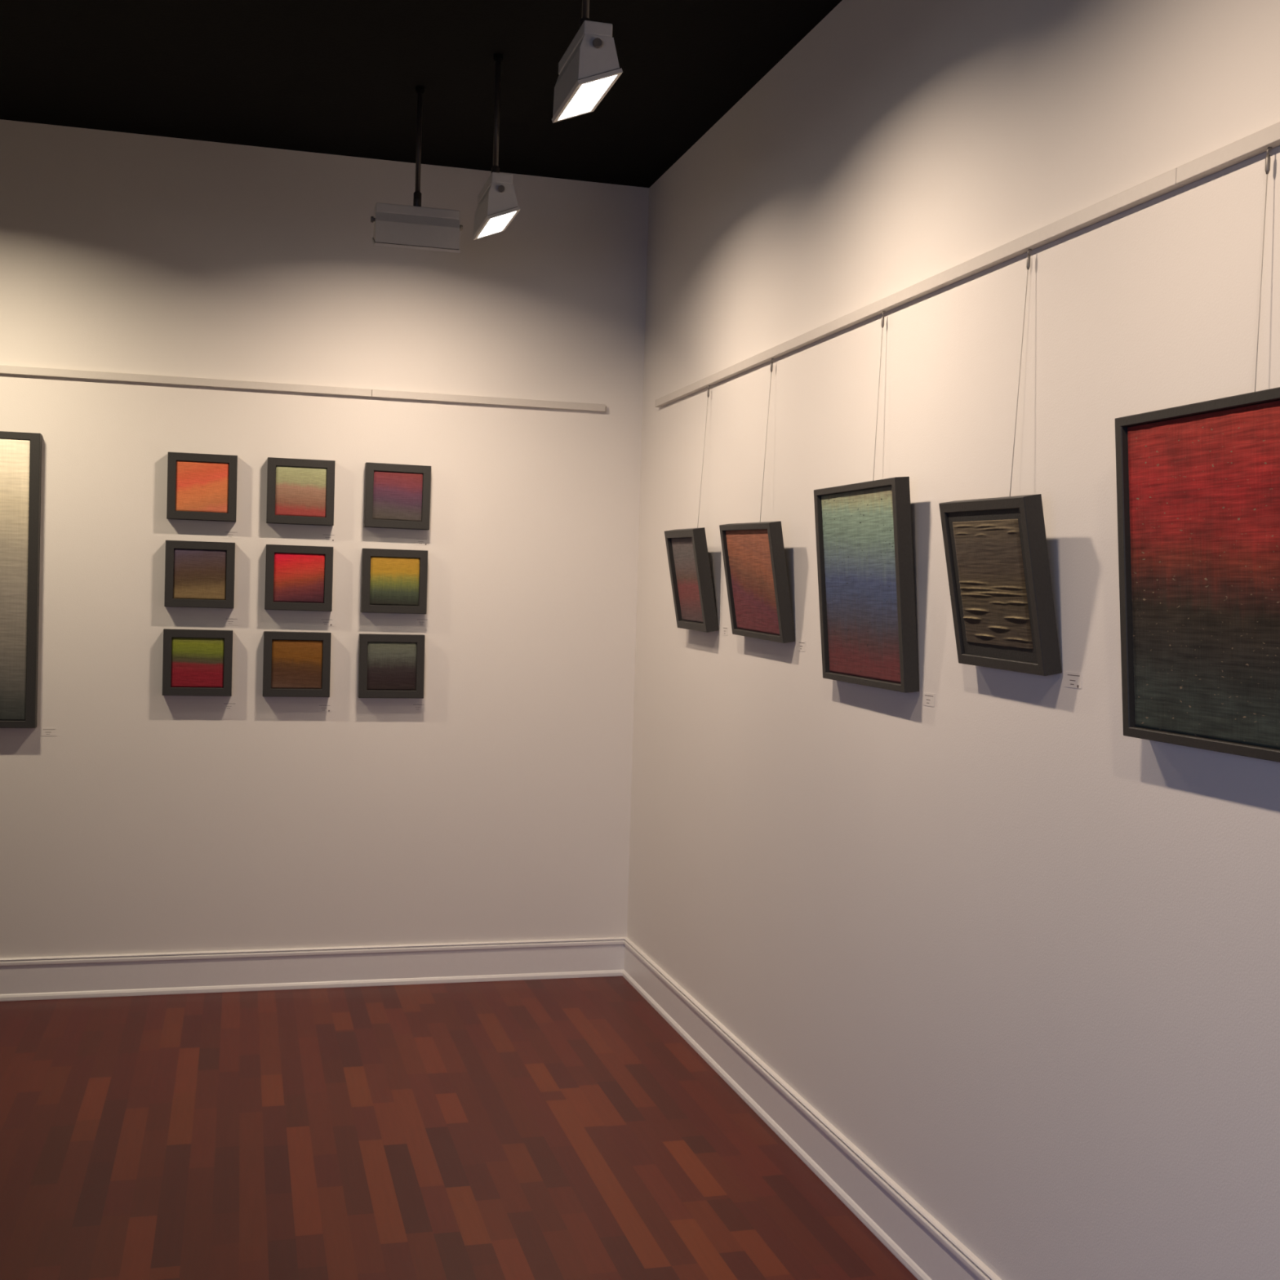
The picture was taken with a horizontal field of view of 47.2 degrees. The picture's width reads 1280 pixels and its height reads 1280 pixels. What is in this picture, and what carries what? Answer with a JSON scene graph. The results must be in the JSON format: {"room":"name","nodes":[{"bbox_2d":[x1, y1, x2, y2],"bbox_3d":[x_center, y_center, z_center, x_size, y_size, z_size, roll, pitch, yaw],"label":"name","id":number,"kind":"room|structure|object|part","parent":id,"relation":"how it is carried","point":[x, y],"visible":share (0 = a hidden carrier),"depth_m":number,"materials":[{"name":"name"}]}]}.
{"room":"museum","nodes":[
{"label":"museum","id":0,"kind":"room"},
{"bbox_2d":[0,119,648,958],"bbox_3d":[-3.103,-0.294,5.175,6.620,3.194,0.120,1,2,-15],"label":"wall","id":1,"kind":"structure","parent":0,"point":[499,810],"depth_m":5.62,"materials":[{"name":"paint"}]},
{"bbox_2d":[0,431,41,728],"bbox_3d":[-2.574,-0.222,5.231,0.800,1.068,0.047,1,2,-15],"label":"framed piece","id":2,"kind":"object","parent":1,"relation":"attached to","point":[20,453],"visible":1,"depth_m":5.30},
{"bbox_3d":[-2.569,-0.222,5.212,0.731,1.015,0.004,1,2,-15],"label":"woven panel","id":3,"kind":"part","parent":2,"relation":"part of","materials":[{"name":"beige fabric"}]},
{"bbox_2d":[40,728,57,736],"bbox_3d":[-2.172,0.338,5.390,0.056,0.030,0.001,1,2,-15],"label":"wall label","id":4,"kind":"object","parent":1,"relation":"attached to","point":[44,731],"visible":1,"depth_m":5.39,"materials":[{"name":"white paper"}]},
{"bbox_2d":[162,628,232,696],"bbox_3d":[-1.656,0.085,5.493,0.248,0.246,0.048,1,2,-15],"label":"framed piece","id":5,"kind":"object","parent":1,"relation":"attached to","point":[196,662],"visible":1,"depth_m":5.47,"materials":[{"name":"black wood"}]},
{"bbox_3d":[-1.652,0.085,5.476,0.187,0.185,0.004,1,2,-15],"label":"woven panel","id":6,"kind":"part","parent":5,"relation":"part of","materials":[{"name":"red fabric"}]},
{"bbox_2d":[164,540,235,608],"bbox_3d":[-1.645,-0.245,5.483,0.248,0.246,0.048,1,2,-15],"label":"framed piece","id":7,"kind":"object","parent":1,"relation":"attached to","point":[198,574],"visible":1,"depth_m":5.46,"materials":[{"name":"brown fabric"}]},
{"bbox_3d":[-1.641,-0.244,5.467,0.187,0.185,0.004,1,2,-15],"label":"woven panel","id":8,"kind":"part","parent":7,"relation":"part of","materials":[{"name":"brown fabric"}]},
{"bbox_2d":[166,452,237,521],"bbox_3d":[-1.633,-0.570,5.474,0.248,0.246,0.048,1,2,-15],"label":"framed piece","id":9,"kind":"object","parent":1,"relation":"attached to","point":[201,486],"visible":1,"depth_m":5.46,"materials":[{"name":"orange fabric"}]},
{"bbox_3d":[-1.629,-0.569,5.458,0.187,0.185,0.004,1,2,-15],"label":"woven panel","id":10,"kind":"part","parent":9,"relation":"part of","materials":[{"name":"orange fabric"}]},
{"bbox_2d":[222,702,237,710],"bbox_3d":[-1.554,0.250,5.554,0.056,0.030,0.001,1,2,-15],"label":"wall label","id":11,"kind":"object","parent":1,"relation":"attached to","point":[225,705],"visible":1,"depth_m":5.55,"materials":[{"name":"white paper"}]},
{"bbox_2d":[223,617,239,625],"bbox_3d":[-1.545,-0.071,5.545,0.056,0.030,0.001,1,2,-15],"label":"wall label","id":12,"kind":"object","parent":1,"relation":"attached to","point":[227,620],"visible":1,"depth_m":5.54,"materials":[{"name":"white paper"}]},
{"bbox_2d":[223,530,239,538],"bbox_3d":[-1.542,-0.398,5.533,0.056,0.030,0.001,1,2,-15],"label":"wall label","id":13,"kind":"object","parent":1,"relation":"attached to","point":[227,534],"visible":1,"depth_m":5.53,"materials":[{"name":"white paper"}]},
{"bbox_2d":[262,631,331,697],"bbox_3d":[-1.307,0.092,5.588,0.248,0.246,0.048,1,2,-15],"label":"framed piece","id":14,"kind":"object","parent":1,"relation":"attached to","point":[295,664],"visible":1,"depth_m":5.57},
{"bbox_3d":[-1.303,0.093,5.572,0.187,0.185,0.004,1,2,-15],"label":"woven panel","id":15,"kind":"part","parent":14,"relation":"part of","materials":[{"name":"brown fabric"}]},
{"bbox_2d":[264,544,333,611],"bbox_3d":[-1.297,-0.235,5.578,0.248,0.246,0.048,1,2,-15],"label":"framed piece","id":16,"kind":"object","parent":1,"relation":"attached to","point":[298,577],"visible":1,"depth_m":5.56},
{"bbox_3d":[-1.292,-0.235,5.562,0.187,0.185,0.004,1,2,-15],"label":"woven panel","id":17,"kind":"part","parent":16,"relation":"part of","materials":[{"name":"red fabric"}]},
{"bbox_2d":[266,457,335,525],"bbox_3d":[-1.288,-0.562,5.568,0.248,0.246,0.048,1,2,-15],"label":"framed piece","id":18,"kind":"object","parent":1,"relation":"attached to","point":[300,491],"visible":1,"depth_m":5.55,"materials":[{"name":"multicoloured fabric"}]},
{"bbox_3d":[-1.284,-0.561,5.552,0.187,0.185,0.004,1,2,-15],"label":"woven panel","id":19,"kind":"part","parent":18,"relation":"part of","materials":[{"name":"fabric"}]},
{"bbox_2d":[0,364,605,412],"bbox_3d":[-2.668,-0.984,5.194,5.240,0.028,0.022,1,2,-15],"label":"rail","id":20,"kind":"object","parent":1,"relation":"attached to","point":[11,370],"visible":1,"depth_m":5.55,"materials":[{"name":"white metal"}]},
{"bbox_2d":[0,937,625,1001],"bbox_3d":[-3.188,1.226,5.137,6.500,0.155,0.020,1,2,-15],"label":"baseboard","id":21,"kind":"structure","parent":1,"relation":"attached to","point":[102,975],"depth_m":5.65,"materials":[{"name":"paint"}]},
{"bbox_2d":[317,703,332,711],"bbox_3d":[-1.214,0.261,5.647,0.056,0.030,0.001,1,2,-15],"label":"wall label","id":22,"kind":"object","parent":1,"relation":"attached to","point":[321,707],"visible":1,"depth_m":5.65,"materials":[{"name":"white paper"}]},
{"bbox_2d":[319,617,333,626],"bbox_3d":[-1.204,-0.069,5.637,0.056,0.030,0.001,1,2,-15],"label":"wall label","id":23,"kind":"object","parent":1,"relation":"attached to","point":[322,621],"visible":1,"depth_m":5.64,"materials":[{"name":"white paper"}]},
{"bbox_2d":[320,533,336,541],"bbox_3d":[-1.194,-0.394,5.628,0.056,0.030,0.001,1,2,-15],"label":"wall label","id":24,"kind":"object","parent":1,"relation":"attached to","point":[325,536],"visible":1,"depth_m":5.63,"materials":[{"name":"white paper"}]},
{"bbox_2d":[357,633,425,698],"bbox_3d":[-0.963,0.101,5.682,0.248,0.246,0.048,1,2,-15],"label":"framed piece","id":25,"kind":"object","parent":1,"relation":"attached to","point":[390,665],"visible":1,"depth_m":5.66,"materials":[{"name":"black wood"}]},
{"bbox_3d":[-0.959,0.102,5.666,0.188,0.186,0.004,1,2,-15],"label":"woven panel","id":26,"kind":"part","parent":25,"relation":"part of","materials":[{"name":"fabric"}]},
{"bbox_2d":[360,548,427,613],"bbox_3d":[-0.950,-0.227,5.673,0.248,0.246,0.048,1,2,-15],"label":"framed piece","id":27,"kind":"object","parent":1,"relation":"attached to","point":[393,580],"visible":1,"depth_m":5.65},
{"bbox_3d":[-0.946,-0.226,5.657,0.187,0.185,0.004,1,2,-15],"label":"woven panel","id":28,"kind":"part","parent":27,"relation":"part of","materials":[{"name":"fabric"}]},
{"bbox_2d":[363,462,431,529],"bbox_3d":[-0.937,-0.554,5.664,0.248,0.246,0.048,2,2,-15],"label":"framed piece","id":29,"kind":"object","parent":1,"relation":"attached to","point":[397,496],"visible":1,"depth_m":5.65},
{"bbox_3d":[-0.933,-0.553,5.648,0.187,0.185,0.004,2,2,-15],"label":"woven panel","id":30,"kind":"part","parent":29,"relation":"part of","materials":[{"name":"fabric"}]},
{"bbox_2d":[411,702,426,711],"bbox_3d":[-0.867,0.263,5.742,0.056,0.030,0.001,1,2,-15],"label":"wall label","id":31,"kind":"object","parent":1,"relation":"attached to","point":[415,706],"visible":1,"depth_m":5.74,"materials":[{"name":"white paper"}]},
{"bbox_2d":[413,537,428,545],"bbox_3d":[-0.852,-0.385,5.721,0.056,0.030,0.001,1,2,-15],"label":"wall label","id":32,"kind":"object","parent":1,"relation":"attached to","point":[418,540],"visible":1,"depth_m":5.72,"materials":[{"name":"white paper"}]},
{"bbox_2d":[414,617,429,626],"bbox_3d":[-0.851,-0.071,5.733,0.056,0.030,0.001,1,2,-15],"label":"wall label","id":33,"kind":"object","parent":1,"relation":"attached to","point":[419,621],"visible":1,"depth_m":5.73,"materials":[{"name":"white paper"}]},
{"bbox_2d":[0,0,842,187],"bbox_3d":[-1.809,-1.765,0.545,6.620,0.100,9.620,1,2,-15],"label":"ceiling","id":34,"kind":"structure","parent":0,"point":[328,77],"depth_m":4.67,"materials":[{"name":"black paint"}]},
{"bbox_2d":[370,85,462,253],"bbox_3d":[-0.730,-1.544,4.820,0.300,0.535,0.101,1,2,-15],"label":"lamp","id":35,"kind":"object","parent":34,"relation":"hanging from","point":[415,226],"visible":1,"depth_m":4.79,"materials":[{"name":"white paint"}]},
{"bbox_3d":[-0.870,-1.370,4.778,0.014,0.021,0.021,1,2,-15],"label":"swivel knob","id":36,"kind":"part","parent":35,"relation":"part of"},
{"bbox_3d":[-0.737,-1.299,4.828,0.278,0.046,0.101,1,2,-15],"label":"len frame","id":37,"kind":"part","parent":35,"relation":"part of","materials":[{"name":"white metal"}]},
{"bbox_3d":[-0.726,-1.627,4.812,0.017,0.331,0.017,1,2,-15],"label":"stem","id":38,"kind":"part","parent":35,"relation":"part of","materials":[{"name":"black metal"}]},
{"bbox_3d":[-0.595,-1.364,4.853,0.014,0.021,0.021,1,2,-15],"label":"swivel knob","id":39,"kind":"part","parent":35,"relation":"part of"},
{"bbox_2d":[472,53,520,239],"bbox_3d":[-0.436,-1.525,4.506,0.101,0.535,0.300,1,2,-15],"label":"lamp","id":40,"kind":"object","parent":34,"relation":"hanging from","point":[497,206],"visible":1,"depth_m":4.46,"materials":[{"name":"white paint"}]},
{"bbox_3d":[-0.443,-1.281,4.513,0.101,0.046,0.278,1,2,-15],"label":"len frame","id":41,"kind":"part","parent":40,"relation":"part of","materials":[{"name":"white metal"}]},
{"bbox_3d":[-0.443,-1.283,4.513,0.082,0.035,0.260,1,2,-15],"label":"glass","id":42,"kind":"part","parent":40,"relation":"part of","materials":[{"name":"white glass"}]},
{"bbox_3d":[-0.439,-1.610,4.501,0.017,0.331,0.017,1,2,-15],"label":"stem","id":43,"kind":"part","parent":40,"relation":"part of","materials":[{"name":"black metal"}]},
{"bbox_3d":[-0.413,-1.344,4.370,0.021,0.021,0.014,1,2,-15],"label":"swivel knob","id":44,"kind":"part","parent":40,"relation":"part of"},
{"bbox_2d":[551,0,622,123],"bbox_3d":[-0.116,-1.481,3.329,0.101,0.535,0.300,1,2,-15],"label":"lamp","id":45,"kind":"object","parent":34,"relation":"hanging from","point":[589,67],"visible":1,"depth_m":3.24,"materials":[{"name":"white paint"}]},
{"bbox_3d":[-0.119,-1.565,3.325,0.017,0.331,0.017,1,2,-15],"label":"stem","id":46,"kind":"part","parent":45,"relation":"part of","materials":[{"name":"black metal"}]},
{"bbox_3d":[-0.123,-1.238,3.336,0.082,0.035,0.260,1,2,-15],"label":"glass","id":47,"kind":"part","parent":45,"relation":"part of","materials":[{"name":"white glass"}]},
{"bbox_3d":[-0.123,-1.236,3.336,0.101,0.046,0.278,1,2,-15],"label":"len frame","id":48,"kind":"part","parent":45,"relation":"part of","materials":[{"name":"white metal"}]},
{"bbox_3d":[-0.093,-1.300,3.194,0.021,0.021,0.014,1,2,-15],"label":"swivel knob","id":49,"kind":"part","parent":45,"relation":"part of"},
{"bbox_2d":[0,976,917,1279],"bbox_3d":[-1.906,1.516,0.644,6.620,0.080,9.620,1,2,-15],"label":"floor","id":50,"kind":"structure","parent":0,"point":[546,1129],"depth_m":4.06,"materials":[{"name":"brown wood"}]},
{"bbox_2d":[626,0,1279,1279],"bbox_3d":[1.293,-0.050,1.392,0.120,3.194,9.500,1,2,-15],"label":"wall","id":51,"kind":"structure","parent":0,"point":[1020,950],"depth_m":3.22,"materials":[{"name":"paint"}]},
{"bbox_2d":[722,626,728,635],"bbox_3d":[0.283,-0.030,4.864,0.001,0.030,0.056,1,2,-15],"label":"wall label","id":52,"kind":"object","parent":51,"relation":"attached to","point":[725,628],"visible":1,"depth_m":4.86,"materials":[{"name":"white paper"}]},
{"bbox_2d":[797,640,805,651],"bbox_3d":[0.463,0.017,4.199,0.001,0.030,0.056,1,2,-15],"label":"wall label","id":53,"kind":"object","parent":51,"relation":"attached to","point":[802,644],"visible":1,"depth_m":4.20,"materials":[{"name":"white paper"}]},
{"bbox_2d":[622,937,1001,1279],"bbox_3d":[1.180,1.466,1.419,0.020,0.155,9.500,1,2,-15],"label":"baseboard","id":54,"kind":"structure","parent":51,"relation":"attached to","point":[930,1251],"depth_m":3.99,"materials":[{"name":"paint"}]},
{"bbox_2d":[923,692,934,706],"bbox_3d":[0.673,0.139,3.418,0.001,0.030,0.056,1,2,-15],"label":"wall label","id":55,"kind":"object","parent":51,"relation":"attached to","point":[928,698],"visible":1,"depth_m":3.42,"materials":[{"name":"white paper"}]},
{"bbox_2d":[654,121,1279,407],"bbox_3d":[1.161,-0.763,1.660,0.022,0.028,8.338,1,2,-15],"label":"rail","id":56,"kind":"object","parent":51,"relation":"attached to","point":[1257,143],"visible":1,"depth_m":2.97,"materials":[{"name":"white metal"}]},
{"bbox_2d":[697,385,710,528],"bbox_3d":[0.216,-0.583,5.053,0.042,0.592,0.007,0,2,-35],"label":"wire","id":57,"kind":"object","parent":56,"relation":"hanging from","point":[708,391],"visible":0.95,"depth_m":5.05,"materials":[{"name":"grey metal"}]},
{"bbox_2d":[664,527,718,632],"bbox_3d":[0.175,-0.209,5.066,0.103,0.355,0.351,1,2,-15],"label":"framed piece","id":58,"kind":"object","parent":57,"relation":"hanging from","point":[688,560],"visible":1,"depth_m":5.02,"materials":[{"name":"black wood"}]},
{"bbox_3d":[0.168,-0.208,5.064,0.004,0.295,0.293,-9,5,-14],"label":"woven panel","id":59,"kind":"part","parent":58,"relation":"part of","materials":[{"name":"multicoloured fabric"}]},
{"bbox_2d":[760,358,773,520],"bbox_3d":[0.380,-0.557,4.452,0.039,0.598,0.007,0,2,-35],"label":"wire","id":60,"kind":"object","parent":56,"relation":"hanging from","point":[771,363],"visible":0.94,"depth_m":4.45,"materials":[{"name":"grey metal"}]},
{"bbox_2d":[719,520,795,643],"bbox_3d":[0.349,-0.180,4.440,0.094,0.361,0.464,1,2,-15],"label":"framed piece","id":61,"kind":"object","parent":60,"relation":"hanging from","point":[753,554],"visible":1,"depth_m":4.39,"materials":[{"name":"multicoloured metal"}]},
{"bbox_3d":[0.341,-0.178,4.438,0.004,0.313,0.407,-9,6,-15],"label":"woven panel","id":62,"kind":"part","parent":61,"relation":"part of","materials":[{"name":"brown fabric"}]},
{"bbox_2d":[872,311,885,480],"bbox_3d":[0.594,-0.539,3.682,0.031,0.576,0.007,0,2,-38],"label":"wire","id":63,"kind":"object","parent":56,"relation":"hanging from","point":[882,316],"visible":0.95,"depth_m":3.68,"materials":[{"name":"grey metal"}]},
{"bbox_2d":[813,476,919,693],"bbox_3d":[0.560,-0.140,3.687,0.081,0.509,0.520,1,2,-15],"label":"framed piece","id":64,"kind":"object","parent":63,"relation":"hanging from","point":[864,530],"visible":1,"depth_m":3.63,"materials":[{"name":"multicoloured fabric"}]},
{"bbox_3d":[0.553,-0.139,3.685,0.004,0.470,0.472,-4,3,-14],"label":"woven panel","id":65,"kind":"part","parent":64,"relation":"part of","materials":[{"name":"multicoloured fabric"}]},
{"bbox_2d":[1009,248,1031,496],"bbox_3d":[0.774,-0.497,2.998,0.043,0.608,0.007,0,2,-35],"label":"wire","id":66,"kind":"object","parent":56,"relation":"hanging from","point":[1028,264],"visible":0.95,"depth_m":3.00,"materials":[{"name":"grey metal"}]},
{"bbox_2d":[938,493,1062,675],"bbox_3d":[0.734,-0.116,3.013,0.100,0.358,0.366,1,2,-15],"label":"framed piece","id":67,"kind":"object","parent":66,"relation":"hanging from","point":[996,551],"visible":1,"depth_m":2.96,"materials":[{"name":"black wood"}]},
{"bbox_3d":[0.716,-0.116,3.008,0.009,0.260,0.277,-9,6,-14],"label":"woven panel","id":68,"kind":"part","parent":67,"relation":"part of","materials":[{"name":"brown fabric"}]},
{"bbox_2d":[1254,146,1272,391],"bbox_3d":[0.971,-0.499,2.302,0.028,0.552,0.008,0,2,-41],"label":"wire","id":69,"kind":"object","parent":56,"relation":"hanging from","point":[1267,169],"visible":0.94,"depth_m":2.30,"materials":[{"name":"grey metal"}]},
{"bbox_2d":[1115,386,1279,762],"bbox_3d":[0.936,-0.100,2.296,0.086,0.558,0.580,1,2,-15],"label":"framed piece","id":70,"kind":"object","parent":69,"relation":"hanging from","point":[1198,483],"visible":1,"depth_m":2.36,"materials":[{"name":"red fabric"}]},
{"bbox_2d":[1065,671,1082,688],"bbox_3d":[0.836,0.077,2.827,0.001,0.030,0.056,1,2,-15],"label":"wall label","id":71,"kind":"object","parent":51,"relation":"attached to","point":[1073,680],"visible":1,"depth_m":2.83,"materials":[{"name":"white paper"}]}
]}

